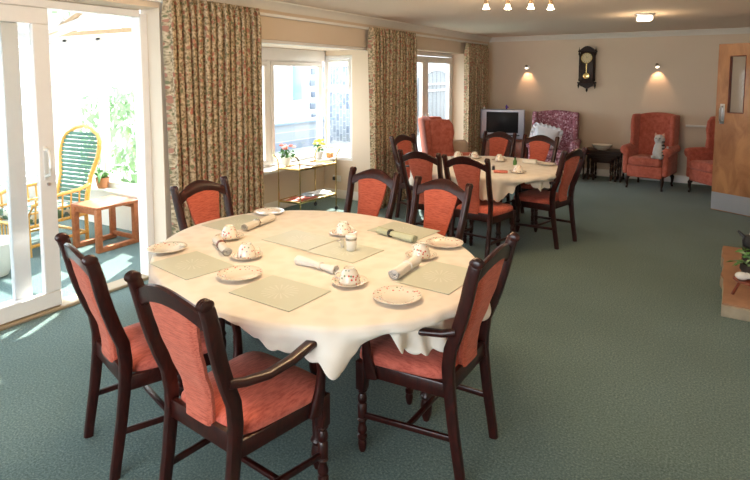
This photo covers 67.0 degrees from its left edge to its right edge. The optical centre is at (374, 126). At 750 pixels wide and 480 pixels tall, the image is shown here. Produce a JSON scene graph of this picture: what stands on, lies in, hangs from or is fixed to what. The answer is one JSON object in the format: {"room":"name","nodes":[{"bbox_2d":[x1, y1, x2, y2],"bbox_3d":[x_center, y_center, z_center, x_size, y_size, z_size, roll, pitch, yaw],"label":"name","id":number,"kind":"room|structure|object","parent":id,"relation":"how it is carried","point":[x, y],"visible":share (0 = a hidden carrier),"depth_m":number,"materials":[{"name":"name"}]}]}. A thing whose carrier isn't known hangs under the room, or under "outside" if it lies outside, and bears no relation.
{"room":"care facility","nodes":[
{"label":"care facility","id":0,"kind":"room"},
{"bbox_2d":[17,10,113,45],"bbox_3d":[-4.285,-1.010,3.897,3.033,0.570,5.640,3,6,32],"label":"roof frame","id":1,"kind":"object","parent":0,"point":[60,23],"visible":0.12,"depth_m":6.33,"materials":[{"name":"plastic"}]},
{"bbox_2d":[0,178,138,230],"bbox_3d":[-4.278,0.260,3.957,3.000,2.210,5.760,3,6,32],"label":"wall","id":2,"kind":"structure","parent":0,"point":[123,213],"depth_m":6.42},
{"bbox_2d":[0,47,36,185],"bbox_3d":[-5.513,0.045,4.681,0.080,1.610,5.520,3,6,32],"label":"window","id":3,"kind":"structure","parent":2,"relation":"in","point":[30,178],"depth_m":6.74,"materials":[{"name":"plastic"}]},
{"bbox_2d":[49,27,131,36],"bbox_3d":[-2.852,-1.043,6.155,3.000,0.050,0.040,3,6,32],"label":"trim","id":4,"kind":"structure","parent":2,"relation":"attached to","point":[126,29],"depth_m":6.25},
{"bbox_2d":[49,32,137,191],"bbox_3d":[-2.804,-0.163,6.309,2.900,1.740,0.080,3,6,32],"label":"window","id":5,"kind":"structure","parent":2,"relation":"in","point":[69,83],"depth_m":6.53,"materials":[{"name":"plastic"}]},
{"bbox_2d":[82,148,126,188],"bbox_3d":[-3.102,0.459,6.428,0.527,0.464,0.535,1,5,12],"label":"spider plant","id":6,"kind":"object","parent":2,"relation":"on","point":[102,179],"visible":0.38,"depth_m":6.39,"materials":[{"name":"plant"}]},
{"bbox_2d":[264,156,335,174],"bbox_3d":[-1.328,0.536,6.923,0.230,0.040,2.648,3,6,32],"label":"window sill","id":7,"kind":"structure","parent":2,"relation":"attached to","point":[272,169],"depth_m":7.22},
{"bbox_2d":[278,144,296,165],"bbox_3d":[-1.126,0.349,7.232,0.290,0.278,0.238,3,6,32],"label":"potted flowers","id":8,"kind":"object","parent":7,"relation":"on","point":[286,160],"visible":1,"depth_m":7.20,"materials":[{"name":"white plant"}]},
{"bbox_2d":[313,139,324,158],"bbox_3d":[-0.775,0.299,7.813,0.172,0.277,0.169,-1,5,-14],"label":"potted flowers","id":9,"kind":"object","parent":7,"relation":"on","point":[319,154],"visible":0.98,"depth_m":7.77,"materials":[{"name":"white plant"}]},
{"bbox_2d":[261,39,367,61],"bbox_3d":[-1.001,-0.872,6.596,0.990,0.153,2.646,3,6,32],"label":"trim","id":10,"kind":"structure","parent":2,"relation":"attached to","point":[268,53],"depth_m":7.10,"materials":[{"name":"wood"}]},
{"bbox_2d":[56,0,488,243],"bbox_3d":[-1.396,0.006,5.413,0.350,2.440,12.900,3,6,32],"label":"wall","id":11,"kind":"structure","parent":0,"point":[272,28],"depth_m":5.66,"materials":[{"name":"paint"}]},
{"bbox_2d":[0,0,153,330],"bbox_3d":[-2.848,0.292,3.277,0.207,2.245,3.610,3,6,32],"label":"door","id":12,"kind":"structure","parent":11,"relation":"in","point":[24,307],"depth_m":4.01,"materials":[{"name":"plastic"}]},
{"bbox_2d":[147,0,487,44],"bbox_3d":[0.117,-1.250,7.374,0.070,0.030,7.400,3,6,32],"label":"rail","id":13,"kind":"object","parent":11,"relation":"attached to","point":[160,1],"visible":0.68,"depth_m":6.32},
{"bbox_2d":[161,0,263,235],"bbox_3d":[-1.359,0.092,4.955,0.133,2.320,1.057,3,6,32],"label":"curtain","id":14,"kind":"object","parent":13,"relation":"hanging from","point":[212,51],"visible":0.73,"depth_m":4.83,"materials":[{"name":"fabric"}]},
{"bbox_2d":[367,27,416,208],"bbox_3d":[0.258,-0.127,7.552,0.128,2.300,1.188,3,6,32],"label":"curtain","id":15,"kind":"object","parent":13,"relation":"hanging from","point":[392,54],"visible":0.77,"depth_m":7.37,"materials":[{"name":"fabric"}]},
{"bbox_2d":[463,43,488,155],"bbox_3d":[1.797,-0.324,10.033,0.138,2.260,0.985,3,6,32],"label":"curtain","id":16,"kind":"object","parent":13,"relation":"hanging from","point":[476,56],"visible":0.69,"depth_m":9.85,"materials":[{"name":"fabric"}]},
{"bbox_2d":[206,0,491,41],"bbox_3d":[-1.211,-1.157,5.196,0.085,0.085,12.900,3,6,32],"label":"trim","id":17,"kind":"structure","parent":11,"relation":"attached to","point":[272,5],"depth_m":6.55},
{"bbox_2d":[417,51,452,151],"bbox_3d":[0.779,-0.143,9.055,0.125,2.100,2.180,3,6,32],"label":"door","id":18,"kind":"structure","parent":11,"relation":"in","point":[423,58],"depth_m":9.08,"materials":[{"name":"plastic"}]},
{"bbox_2d":[262,43,361,203],"bbox_3d":[-1.201,0.020,6.799,0.770,2.170,2.850,3,6,32],"label":"wall","id":19,"kind":"structure","parent":0,"point":[288,180],"depth_m":7.74,"materials":[{"name":"paint"}]},
{"bbox_2d":[262,60,322,167],"bbox_3d":[-1.464,-0.153,6.947,0.090,1.410,2.650,3,6,32],"label":"window","id":20,"kind":"structure","parent":19,"relation":"in","point":[269,160],"depth_m":7.16,"materials":[{"name":"plastic"}]},
{"bbox_2d":[264,188,323,208],"bbox_3d":[-1.419,1.029,7.023,0.018,0.120,2.650,3,6,32],"label":"baseboard","id":21,"kind":"structure","parent":19,"relation":"attached to","point":[275,203],"depth_m":7.29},
{"bbox_2d":[324,55,351,160],"bbox_3d":[-0.497,-0.267,7.954,0.490,1.460,0.080,3,6,32],"label":"window","id":22,"kind":"structure","parent":19,"relation":"in","point":[328,88],"depth_m":7.96,"materials":[{"name":"plastic"}]},
{"bbox_2d":[324,188,357,200],"bbox_3d":[-0.308,0.954,7.880,1.000,0.120,0.018,3,6,32],"label":"baseboard","id":23,"kind":"structure","parent":19,"relation":"attached to","point":[341,194],"depth_m":7.96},
{"bbox_2d":[0,154,749,479],"bbox_3d":[-0.758,1.306,5.131,7.850,0.100,12.900,3,6,32],"label":"floor","id":24,"kind":"structure","parent":0,"point":[614,355],"depth_m":3.17,"materials":[{"name":"carpet"}]},
{"bbox_2d":[0,235,10,276],"bbox_3d":[-3.279,1.125,4.852,0.380,0.310,0.380,3,6,32],"label":"stool","id":25,"kind":"object","parent":24,"relation":"on","point":[5,263],"visible":0.57,"depth_m":4.80,"materials":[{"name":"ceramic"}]},
{"bbox_2d":[0,124,101,257],"bbox_3d":[-3.339,0.595,5.805,0.756,1.202,0.891,3,6,27],"label":"armchair","id":26,"kind":"object","parent":24,"relation":"on","point":[64,207],"visible":0.71,"depth_m":5.99,"materials":[{"name":"wicker"}]},
{"bbox_2d":[0,199,75,223],"bbox_3d":[-3.378,0.849,5.751,0.543,0.114,0.560,3,6,27],"label":"seat cushion","id":27,"kind":"object","parent":26,"relation":"on","point":[3,211],"depth_m":5.64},
{"bbox_2d":[71,195,138,253],"bbox_3d":[-2.729,0.975,5.749,0.420,0.448,0.460,3,6,30],"label":"coffee table","id":28,"kind":"object","parent":24,"relation":"on","point":[94,207],"visible":0.96,"depth_m":5.68,"materials":[{"name":"brown wood"}]},
{"bbox_2d":[54,232,210,479],"bbox_3d":[-1.079,0.976,2.650,0.614,0.997,0.492,-4,7,-42],"label":"dining chair","id":29,"kind":"object","parent":24,"relation":"on","point":[124,351],"visible":0.67,"depth_m":2.45,"materials":[{"name":"brown wood"}]},
{"bbox_2d":[170,176,233,325],"bbox_3d":[-0.967,0.876,3.794,0.614,0.997,0.492,3,6,31],"label":"dining chair","id":30,"kind":"object","parent":24,"relation":"on","point":[201,197],"visible":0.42,"depth_m":3.86,"materials":[{"name":"brown wood"}]},
{"bbox_2d":[124,270,329,479],"bbox_3d":[-0.548,1.015,2.206,0.582,0.997,0.614,4,6,38],"label":"armchair","id":31,"kind":"object","parent":24,"relation":"on","point":[258,396],"visible":0.94,"depth_m":2.08,"materials":[{"name":"fabric"}]},
{"bbox_2d":[273,146,339,209],"bbox_3d":[-0.824,0.685,7.097,0.380,0.793,0.922,3,6,32],"label":"trolley","id":32,"kind":"object","parent":24,"relation":"on","point":[299,167],"visible":0.88,"depth_m":7.02,"materials":[{"name":"gold metal"}]},
{"bbox_2d":[298,191,314,196],"bbox_3d":[-0.821,0.848,7.173,0.200,0.008,0.260,2,6,26],"label":"magazine","id":33,"kind":"object","parent":32,"relation":"on","point":[305,193],"visible":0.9,"depth_m":7.12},
{"bbox_2d":[306,189,331,194],"bbox_3d":[-0.715,0.832,7.247,0.200,0.008,0.260,4,6,37],"label":"magazine","id":34,"kind":"object","parent":33,"relation":"on","point":[316,192],"visible":1,"depth_m":7.20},
{"bbox_2d":[278,160,335,170],"bbox_3d":[-0.827,0.483,7.074,0.372,0.028,0.731,3,6,32],"label":"tray","id":35,"kind":"object","parent":32,"relation":"on","point":[294,167],"depth_m":7.00,"materials":[{"name":"gold metal"}]},
{"bbox_2d":[279,190,335,203],"bbox_3d":[-0.827,0.881,7.109,0.372,0.028,0.731,3,6,32],"label":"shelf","id":36,"kind":"object","parent":32,"relation":"on","point":[329,194],"depth_m":6.99,"materials":[{"name":"gold metal"}]},
{"bbox_2d":[300,162,323,165],"bbox_3d":[-0.800,0.464,7.173,0.260,0.010,0.180,3,6,32],"label":"tray","id":37,"kind":"object","parent":32,"relation":"on","point":[304,163],"visible":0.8,"depth_m":7.16,"materials":[{"name":"white ceramic"}]},
{"bbox_2d":[219,318,431,468],"bbox_3d":[-0.345,1.055,3.129,1.580,0.751,1.989,-3,6,-34],"label":"dining table","id":38,"kind":"object","parent":24,"relation":"on","point":[426,416],"visible":0.09,"depth_m":2.78,"materials":[{"name":"brown wood"}]},
{"bbox_2d":[148,210,490,379],"bbox_3d":[-0.339,0.776,3.115,1.721,0.205,2.109,-3,6,-34],"label":"tablecloth","id":39,"kind":"object","parent":38,"relation":"on","point":[341,320],"visible":0.66,"depth_m":2.47,"materials":[{"name":"fabric"}]},
{"bbox_2d":[147,241,187,252],"bbox_3d":[-1.133,0.663,3.094,0.211,0.018,0.211,3,6,32],"label":"plate","id":40,"kind":"object","parent":39,"relation":"on","point":[172,246],"visible":0.98,"depth_m":3.11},
{"bbox_2d":[149,251,234,279],"bbox_3d":[-0.923,0.693,2.857,0.360,0.003,0.270,4,7,42],"label":"placemat","id":41,"kind":"object","parent":39,"relation":"on","point":[187,266],"visible":1,"depth_m":2.85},
{"bbox_2d":[212,236,232,255],"bbox_3d":[-0.838,0.648,3.104,0.055,0.049,0.261,-3,6,-28],"label":"rolled napkin","id":42,"kind":"object","parent":39,"relation":"on","point":[218,241],"visible":1,"depth_m":3.06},
{"bbox_2d":[215,232,243,239],"bbox_3d":[-0.854,0.644,3.326,0.168,0.016,0.168,3,6,32],"label":"saucer","id":43,"kind":"object","parent":39,"relation":"on","point":[240,234],"visible":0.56,"depth_m":3.34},
{"bbox_2d":[221,224,237,238],"bbox_3d":[-0.854,0.611,3.325,0.103,0.068,0.103,2,5,23],"label":"teacup","id":44,"kind":"object","parent":43,"relation":"on","point":[229,231],"visible":0.97,"depth_m":3.29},
{"bbox_2d":[202,214,260,229],"bbox_3d":[-0.893,0.620,3.679,0.270,0.003,0.360,4,6,37],"label":"placemat","id":45,"kind":"object","parent":39,"relation":"on","point":[237,221],"visible":0.58,"depth_m":3.68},
{"bbox_2d":[217,265,262,280],"bbox_3d":[-0.640,0.699,2.689,0.211,0.018,0.211,3,6,32],"label":"plate","id":46,"kind":"object","parent":39,"relation":"on","point":[240,272],"visible":1,"depth_m":2.71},
{"bbox_2d":[230,250,262,259],"bbox_3d":[-0.672,0.675,2.974,0.168,0.016,0.168,3,6,32],"label":"saucer","id":47,"kind":"object","parent":39,"relation":"on","point":[234,254],"visible":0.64,"depth_m":2.97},
{"bbox_2d":[237,242,260,258],"bbox_3d":[-0.670,0.642,2.972,0.103,0.068,0.103,3,6,31],"label":"teacup","id":48,"kind":"object","parent":47,"relation":"on","point":[246,250],"visible":1,"depth_m":2.94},
{"bbox_2d":[241,213,275,230],"bbox_3d":[-0.735,0.603,3.600,0.057,0.051,0.292,2,6,26],"label":"rolled napkin","id":49,"kind":"object","parent":39,"relation":"on","point":[256,222],"visible":1,"depth_m":3.56,"materials":[{"name":"white fabric"}]},
{"bbox_2d":[253,207,283,214],"bbox_3d":[-0.735,0.589,3.933,0.211,0.018,0.211,3,6,32],"label":"plate","id":50,"kind":"object","parent":39,"relation":"on","point":[268,210],"visible":0.96,"depth_m":3.96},
{"bbox_2d":[229,275,330,311],"bbox_3d":[-0.418,0.725,2.493,0.360,0.003,0.270,3,6,35],"label":"placemat","id":51,"kind":"object","parent":39,"relation":"on","point":[278,292],"visible":1,"depth_m":2.48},
{"bbox_2d":[261,229,338,250],"bbox_3d":[-0.436,0.654,3.298,0.360,0.003,0.270,4,6,37],"label":"placemat","id":52,"kind":"object","parent":39,"relation":"on","point":[298,239],"visible":1,"depth_m":3.29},
{"bbox_2d":[294,255,338,273],"bbox_3d":[-0.289,0.679,2.804,0.256,0.048,0.059,4,6,37],"label":"rolled napkin","id":53,"kind":"object","parent":39,"relation":"on","point":[299,260],"visible":0.98,"depth_m":2.79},
{"bbox_2d":[329,228,356,235],"bbox_3d":[-0.190,0.636,3.409,0.168,0.016,0.168,3,6,32],"label":"saucer","id":54,"kind":"object","parent":39,"relation":"on","point":[332,231],"visible":0.46,"depth_m":3.41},
{"bbox_2d":[335,221,354,234],"bbox_3d":[-0.189,0.604,3.405,0.103,0.068,0.103,-2,6,-25],"label":"teacup","id":55,"kind":"object","parent":54,"relation":"on","point":[343,228],"visible":0.95,"depth_m":3.38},
{"bbox_2d":[307,240,383,262],"bbox_3d":[-0.160,0.673,3.080,0.320,0.003,0.270,4,6,37],"label":"placemat","id":56,"kind":"object","parent":39,"relation":"on","point":[334,250],"visible":0.84,"depth_m":3.06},
{"bbox_2d":[345,233,356,250],"bbox_3d":[-0.130,0.627,3.087,0.064,0.087,0.064,1,5,9],"label":"sugar pot","id":57,"kind":"object","parent":56,"relation":"on","point":[351,238],"visible":1,"depth_m":3.06,"materials":[{"name":"white ceramic"}]},
{"bbox_2d":[331,274,367,286],"bbox_3d":[-0.117,0.708,2.596,0.168,0.016,0.168,3,6,32],"label":"saucer","id":58,"kind":"object","parent":39,"relation":"on","point":[363,279],"visible":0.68,"depth_m":2.59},
{"bbox_2d":[335,265,359,285],"bbox_3d":[-0.118,0.675,2.594,0.103,0.068,0.103,-3,6,-28],"label":"teacup","id":59,"kind":"object","parent":58,"relation":"on","point":[349,276],"visible":1,"depth_m":2.56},
{"bbox_2d":[375,226,417,242],"bbox_3d":[0.122,0.630,3.323,0.292,0.047,0.055,5,7,45],"label":"rolled napkin","id":60,"kind":"object","parent":39,"relation":"on","point":[410,238],"visible":1,"depth_m":3.29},
{"bbox_2d":[373,285,421,304],"bbox_3d":[0.095,0.722,2.419,0.211,0.018,0.211,3,6,32],"label":"plate","id":61,"kind":"object","parent":39,"relation":"on","point":[393,294],"visible":1,"depth_m":2.44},
{"bbox_2d":[367,222,438,239],"bbox_3d":[0.176,0.637,3.486,0.360,0.003,0.270,4,6,39],"label":"placemat","id":62,"kind":"object","parent":39,"relation":"on","point":[420,232],"visible":0.78,"depth_m":3.51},
{"bbox_2d":[388,255,421,279],"bbox_3d":[0.147,0.677,2.740,0.062,0.055,0.250,3,6,29],"label":"rolled napkin","id":63,"kind":"object","parent":39,"relation":"on","point":[408,265],"visible":1,"depth_m":2.70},
{"bbox_2d":[405,250,436,258],"bbox_3d":[0.242,0.674,2.978,0.168,0.016,0.168,3,6,32],"label":"saucer","id":64,"kind":"object","parent":39,"relation":"on","point":[433,254],"visible":0.44,"depth_m":2.98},
{"bbox_2d":[412,241,430,258],"bbox_3d":[0.241,0.642,2.977,0.103,0.068,0.103,1,5,6],"label":"teacup","id":65,"kind":"object","parent":64,"relation":"on","point":[420,249],"visible":0.98,"depth_m":2.95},
{"bbox_2d":[395,261,467,294],"bbox_3d":[0.307,0.708,2.687,0.280,0.003,0.360,3,6,35],"label":"placemat","id":66,"kind":"object","parent":39,"relation":"on","point":[444,278],"visible":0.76,"depth_m":2.67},
{"bbox_2d":[426,237,463,247],"bbox_3d":[0.392,0.655,3.191,0.211,0.018,0.211,3,6,32],"label":"plate","id":67,"kind":"object","parent":39,"relation":"on","point":[443,242],"visible":1,"depth_m":3.21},
{"bbox_2d":[344,166,400,218],"bbox_3d":[-0.177,0.840,4.204,0.492,0.997,0.614,4,6,39],"label":"dining chair","id":68,"kind":"object","parent":24,"relation":"on","point":[372,183],"visible":0.38,"depth_m":4.34,"materials":[{"name":"fabric"}]},
{"bbox_2d":[389,133,417,217],"bbox_3d":[0.551,0.605,6.878,0.614,0.997,0.582,4,7,40],"label":"armchair","id":69,"kind":"object","parent":24,"relation":"on","point":[403,142],"visible":0.4,"depth_m":6.89,"materials":[{"name":"brown wood"}]},
{"bbox_2d":[398,149,466,242],"bbox_3d":[0.589,0.707,5.720,0.492,0.997,0.614,4,6,37],"label":"dining chair","id":70,"kind":"object","parent":24,"relation":"on","point":[420,163],"visible":0.46,"depth_m":5.52,"materials":[{"name":"brown wood"}]},
{"bbox_2d":[356,232,519,479],"bbox_3d":[0.283,0.981,2.595,0.614,0.997,0.582,3,6,32],"label":"armchair","id":71,"kind":"object","parent":24,"relation":"on","point":[438,374],"visible":0.85,"depth_m":2.45,"materials":[{"name":"brown wood"}]},
{"bbox_2d":[408,175,472,239],"bbox_3d":[0.286,0.876,3.788,0.492,0.997,0.614,5,7,43],"label":"dining chair","id":72,"kind":"object","parent":24,"relation":"on","point":[441,195],"visible":0.44,"depth_m":3.91,"materials":[{"name":"fabric"}]},
{"bbox_2d":[418,116,471,156],"bbox_3d":[1.016,0.417,8.142,0.739,1.145,0.732,0,5,-5],"label":"armchair","id":73,"kind":"object","parent":24,"relation":"on","point":[436,133],"visible":0.34,"depth_m":7.80,"materials":[{"name":"fabric"}]},
{"bbox_2d":[453,140,467,151],"bbox_3d":[1.168,0.341,8.065,0.300,0.320,0.130,0,5,-5],"label":"cushion","id":74,"kind":"object","parent":73,"relation":"on","point":[458,145],"visible":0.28,"depth_m":8.00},
{"bbox_2d":[442,154,515,258],"bbox_3d":[0.983,0.738,5.360,0.492,0.997,0.614,4,6,38],"label":"dining chair","id":75,"kind":"object","parent":24,"relation":"on","point":[466,169],"visible":0.86,"depth_m":5.18,"materials":[{"name":"brown wood"}]},
{"bbox_2d":[447,184,521,245],"bbox_3d":[1.181,0.793,6.113,1.540,0.751,1.511,3,6,32],"label":"dining table","id":76,"kind":"object","parent":24,"relation":"on","point":[498,225],"visible":0.13,"depth_m":6.00,"materials":[{"name":"brown wood"}]},
{"bbox_2d":[409,156,563,201],"bbox_3d":[1.159,0.521,6.107,1.661,0.222,1.641,3,6,32],"label":"tablecloth","id":77,"kind":"object","parent":76,"relation":"on","point":[539,176],"visible":0.4,"depth_m":5.51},
{"bbox_2d":[522,159,537,163],"bbox_3d":[1.701,0.376,6.225,0.150,0.042,0.080,3,6,32],"label":"folded napkin","id":78,"kind":"object","parent":77,"relation":"on","point":[530,161],"visible":0.96,"depth_m":6.20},
{"bbox_2d":[481,131,516,203],"bbox_3d":[1.438,0.574,7.229,0.492,0.997,0.614,5,7,44],"label":"dining chair","id":79,"kind":"object","parent":24,"relation":"on","point":[498,141],"visible":0.36,"depth_m":7.36,"materials":[{"name":"fabric"}]},
{"bbox_2d":[485,139,527,158],"bbox_3d":[2.339,0.508,10.128,0.760,0.615,0.457,2,5,18],"label":"tv cabinet","id":80,"kind":"object","parent":24,"relation":"on","point":[518,144],"visible":0.23,"depth_m":10.00,"materials":[{"name":"brown wood"}]},
{"bbox_2d":[480,109,524,138],"bbox_3d":[2.282,-0.063,10.104,0.760,0.525,0.465,2,5,18],"label":"television","id":81,"kind":"object","parent":80,"relation":"on","point":[509,121],"visible":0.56,"depth_m":9.92,"materials":[{"name":"silver metal"}]},
{"bbox_2d":[503,134,559,224],"bbox_3d":[1.836,0.612,6.795,0.614,0.997,0.492,-5,7,-44],"label":"dining chair","id":82,"kind":"object","parent":24,"relation":"on","point":[539,145],"visible":0.52,"depth_m":6.89,"materials":[{"name":"fabric"}]},
{"bbox_2d":[511,147,587,249],"bbox_3d":[1.796,0.694,5.870,0.582,0.997,0.614,-5,7,-44],"label":"armchair","id":83,"kind":"object","parent":24,"relation":"on","point":[545,200],"visible":0.91,"depth_m":5.74,"materials":[{"name":"brown wood"}]},
{"bbox_2d":[526,110,580,170],"bbox_3d":[3.034,0.295,9.607,0.857,1.130,0.737,2,5,24],"label":"floral armchair","id":84,"kind":"object","parent":24,"relation":"on","point":[567,121],"visible":0.34,"depth_m":9.70,"materials":[{"name":"purple fabric"}]},
{"bbox_2d":[529,122,562,149],"bbox_3d":[2.840,0.172,9.466,0.554,0.520,0.283,1,5,16],"label":"cushion","id":85,"kind":"object","parent":84,"relation":"on","point":[551,132],"visible":0.55,"depth_m":9.35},
{"bbox_2d":[546,148,569,159],"bbox_3d":[2.994,0.448,9.530,0.551,0.130,0.526,2,5,24],"label":"seat cushion","id":86,"kind":"object","parent":84,"relation":"on","point":[559,150],"depth_m":9.31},
{"bbox_2d":[591,157,613,181],"bbox_3d":[3.795,0.687,9.437,0.340,0.380,0.300,3,6,32],"label":"table","id":87,"kind":"object","parent":24,"relation":"on","point":[595,160],"visible":0.94,"depth_m":9.37,"materials":[{"name":"brown wood"}]},
{"bbox_2d":[582,147,623,182],"bbox_3d":[3.816,0.624,9.466,0.640,0.500,0.420,3,6,32],"label":"table","id":88,"kind":"object","parent":24,"relation":"on","point":[591,150],"visible":0.56,"depth_m":9.32,"materials":[{"name":"brown wood"}]},
{"bbox_2d":[592,143,611,149],"bbox_3d":[3.775,0.332,9.431,0.330,0.086,0.330,3,6,32],"label":"fruit bowl","id":89,"kind":"object","parent":88,"relation":"on","point":[599,146],"visible":1,"depth_m":9.35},
{"bbox_2d":[586,153,619,181],"bbox_3d":[3.806,0.655,9.452,0.490,0.440,0.360,3,6,32],"label":"table","id":90,"kind":"object","parent":24,"relation":"on","point":[614,157],"visible":0.8,"depth_m":9.37,"materials":[{"name":"brown wood"}]},
{"bbox_2d":[620,112,680,191],"bbox_3d":[4.295,0.358,8.806,0.732,1.145,0.739,4,7,42],"label":"armchair","id":91,"kind":"object","parent":24,"relation":"on","point":[638,162],"visible":1,"depth_m":8.76,"materials":[{"name":"fabric"}]},
{"bbox_2d":[628,154,662,167],"bbox_3d":[4.229,0.517,8.746,0.471,0.130,0.526,4,7,42],"label":"seat cushion","id":92,"kind":"object","parent":91,"relation":"on","point":[634,160],"depth_m":8.60,"materials":[{"name":"fabric"}]},
{"bbox_2d":[651,133,668,159],"bbox_3d":[4.243,0.284,8.415,0.190,0.392,0.242,-5,7,-42],"label":"plush toy","id":93,"kind":"object","parent":91,"relation":"on","point":[659,146],"visible":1,"depth_m":8.40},
{"bbox_2d":[684,116,714,191],"bbox_3d":[5.008,0.415,8.166,0.739,1.145,0.732,-1,5,-8],"label":"armchair","id":94,"kind":"object","parent":24,"relation":"on","point":[699,167],"visible":0.25,"depth_m":8.37,"materials":[{"name":"fabric"}]},
{"bbox_2d":[689,160,712,172],"bbox_3d":[4.910,0.568,8.165,0.526,0.130,0.471,-1,5,-8],"label":"seat cushion","id":95,"kind":"object","parent":94,"relation":"on","point":[696,166],"depth_m":8.15,"materials":[{"name":"fabric"}]},
{"bbox_2d":[720,246,749,321],"bbox_3d":[3.140,1.256,4.564,0.621,0.100,1.650,3,6,32],"label":"hearth","id":96,"kind":"object","parent":24,"relation":"on","point":[736,306],"visible":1,"depth_m":4.25,"materials":[{"name":"wood"}]},
{"bbox_2d":[731,276,749,294],"bbox_3d":[2.757,1.177,4.128,0.272,0.133,0.270,1,5,15],"label":"stool","id":97,"kind":"object","parent":96,"relation":"on","point":[745,282],"visible":0.63,"depth_m":4.13,"materials":[{"name":"brown wood"}]},
{"bbox_2d":[727,246,749,273],"bbox_3d":[2.800,1.001,4.116,0.393,0.213,0.385,0,5,0],"label":"potted plant","id":98,"kind":"object","parent":97,"relation":"on","point":[744,266],"visible":0.87,"depth_m":4.13,"materials":[{"name":"green plant"}]},
{"bbox_2d":[734,272,749,279],"bbox_3d":[2.670,1.080,4.106,0.114,0.060,0.063,3,6,32],"label":"ornament","id":99,"kind":"object","parent":97,"relation":"on","point":[739,275],"visible":1,"depth_m":4.09,"materials":[{"name":"white ceramic"}]},
{"bbox_2d":[741,245,749,271],"bbox_3d":[3.088,1.086,4.493,0.300,0.245,0.300,3,6,32],"label":"chest","id":100,"kind":"object","parent":96,"relation":"on","point":[743,258],"visible":0.1,"depth_m":4.44,"materials":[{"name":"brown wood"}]},
{"bbox_2d":[737,230,749,248],"bbox_3d":[2.989,0.884,4.478,0.164,0.155,0.164,-1,5,-13],"label":"kettle","id":101,"kind":"object","parent":100,"relation":"on","point":[746,238],"visible":0.99,"depth_m":4.47,"materials":[{"name":"black metal"}]},
{"bbox_2d":[274,0,749,36],"bbox_3d":[0.517,-1.155,4.122,4.850,0.100,13.100,3,6,32],"label":"ceiling","id":102,"kind":"structure","parent":0,"point":[465,16],"depth_m":6.72,"materials":[{"name":"paint"}]},
{"bbox_2d":[483,0,553,9],"bbox_3d":[1.258,-1.104,4.949,0.637,0.147,0.121,0,5,0],"label":"ceiling light","id":103,"kind":"object","parent":102,"relation":"attached to","point":[550,5],"visible":1,"depth_m":4.95,"materials":[{"name":"white glass"}]},
{"bbox_2d":[635,13,654,21],"bbox_3d":[3.174,-1.289,6.674,0.200,0.080,0.200,2,5,20],"label":"flush ceiling light","id":104,"kind":"object","parent":102,"relation":"attached to","point":[641,17],"visible":1,"depth_m":6.60,"materials":[{"name":"metal"}]},
{"bbox_2d":[488,34,749,175],"bbox_3d":[3.981,-0.371,9.713,4.950,2.440,0.100,3,6,32],"label":"wall","id":105,"kind":"structure","parent":0,"point":[628,81],"depth_m":9.55,"materials":[{"name":"paint"}]},
{"bbox_2d":[577,46,597,91],"bbox_3d":[3.639,-0.990,9.724,0.304,0.790,0.150,3,6,32],"label":"wall clock","id":106,"kind":"object","parent":105,"relation":"attached to","point":[587,54],"visible":1,"depth_m":9.66,"materials":[{"name":"brown wood"}]},
{"bbox_2d":[490,27,749,41],"bbox_3d":[4.039,-1.532,9.466,4.500,0.085,0.085,3,6,32],"label":"trim","id":107,"kind":"structure","parent":105,"relation":"attached to","point":[722,30],"depth_m":9.38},
{"bbox_2d":[580,168,704,184],"bbox_3d":[4.056,0.794,9.699,4.500,0.120,0.018,3,6,32],"label":"baseboard","id":108,"kind":"structure","parent":105,"relation":"attached to","point":[600,172],"depth_m":9.40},
{"bbox_2d":[739,260,749,273],"bbox_3d":[2.804,1.056,4.135,0.250,0.100,0.250,3,6,32],"label":"plant pot","id":109,"kind":"object","parent":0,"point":[745,267],"depth_m":4.13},
{"bbox_3d":[2.622,0.224,2.936,0.100,2.440,12.900,3,6,32],"label":"wall","id":110,"kind":"structure","parent":0,"visible":0},
{"bbox_2d":[711,43,749,216],"bbox_3d":[4.519,0.041,6.827,0.110,2.100,0.860,-3,6,-28],"label":"door","id":111,"kind":"structure","parent":110,"relation":"in","point":[730,193],"depth_m":7.03,"materials":[{"name":"brown wood"}]},
{"label":"outside","id":112,"kind":"structure","parent":0,"visible":0},
{"bbox_2d":[0,101,418,186],"bbox_3d":[-12.389,0.006,21.867,34.600,0.200,60.000,3,6,32],"label":"ground","id":113,"kind":"structure","parent":112,"point":[28,119],"depth_m":15.62,"materials":[{"name":"concrete"}]},
{"bbox_2d":[65,87,136,173],"bbox_3d":[-4.088,0.052,9.169,1.802,1.600,1.528,3,6,32],"label":"shrub","id":114,"kind":"object","parent":113,"relation":"on","point":[126,107],"visible":0.37,"depth_m":8.90,"materials":[{"name":"green plant"}]},
{"bbox_2d":[114,126,136,183],"bbox_3d":[-2.954,0.390,7.901,1.599,1.258,1.244,3,6,32],"label":"shrub","id":115,"kind":"object","parent":113,"relation":"on","point":[132,151],"visible":0.08,"depth_m":7.75,"materials":[{"name":"green plant"}]},
{"bbox_2d":[121,10,347,140],"bbox_3d":[-3.707,-2.525,20.972,0.670,5.000,12.000,3,6,32],"label":"house","id":116,"kind":"structure","parent":113,"relation":"on","point":[294,86],"depth_m":21.36,"materials":[{"name":"paint"}]},
{"bbox_2d":[275,117,333,152],"bbox_3d":[-2.571,0.260,13.781,0.500,0.720,4.700,3,6,32],"label":"wall","id":117,"kind":"structure","parent":113,"relation":"on","point":[301,133],"depth_m":14.42,"materials":[{"name":"stone"}]},
{"bbox_2d":[322,66,350,141],"bbox_3d":[-0.864,-0.619,16.185,1.300,2.200,0.350,3,6,32],"label":"wall","id":118,"kind":"structure","parent":113,"relation":"on","point":[339,102],"depth_m":16.07,"materials":[{"name":"brick"}]},
{"bbox_2d":[417,55,446,133],"bbox_3d":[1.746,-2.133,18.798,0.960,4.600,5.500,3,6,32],"label":"gate","id":119,"kind":"object","parent":113,"relation":"on","point":[436,71],"visible":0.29,"depth_m":18.55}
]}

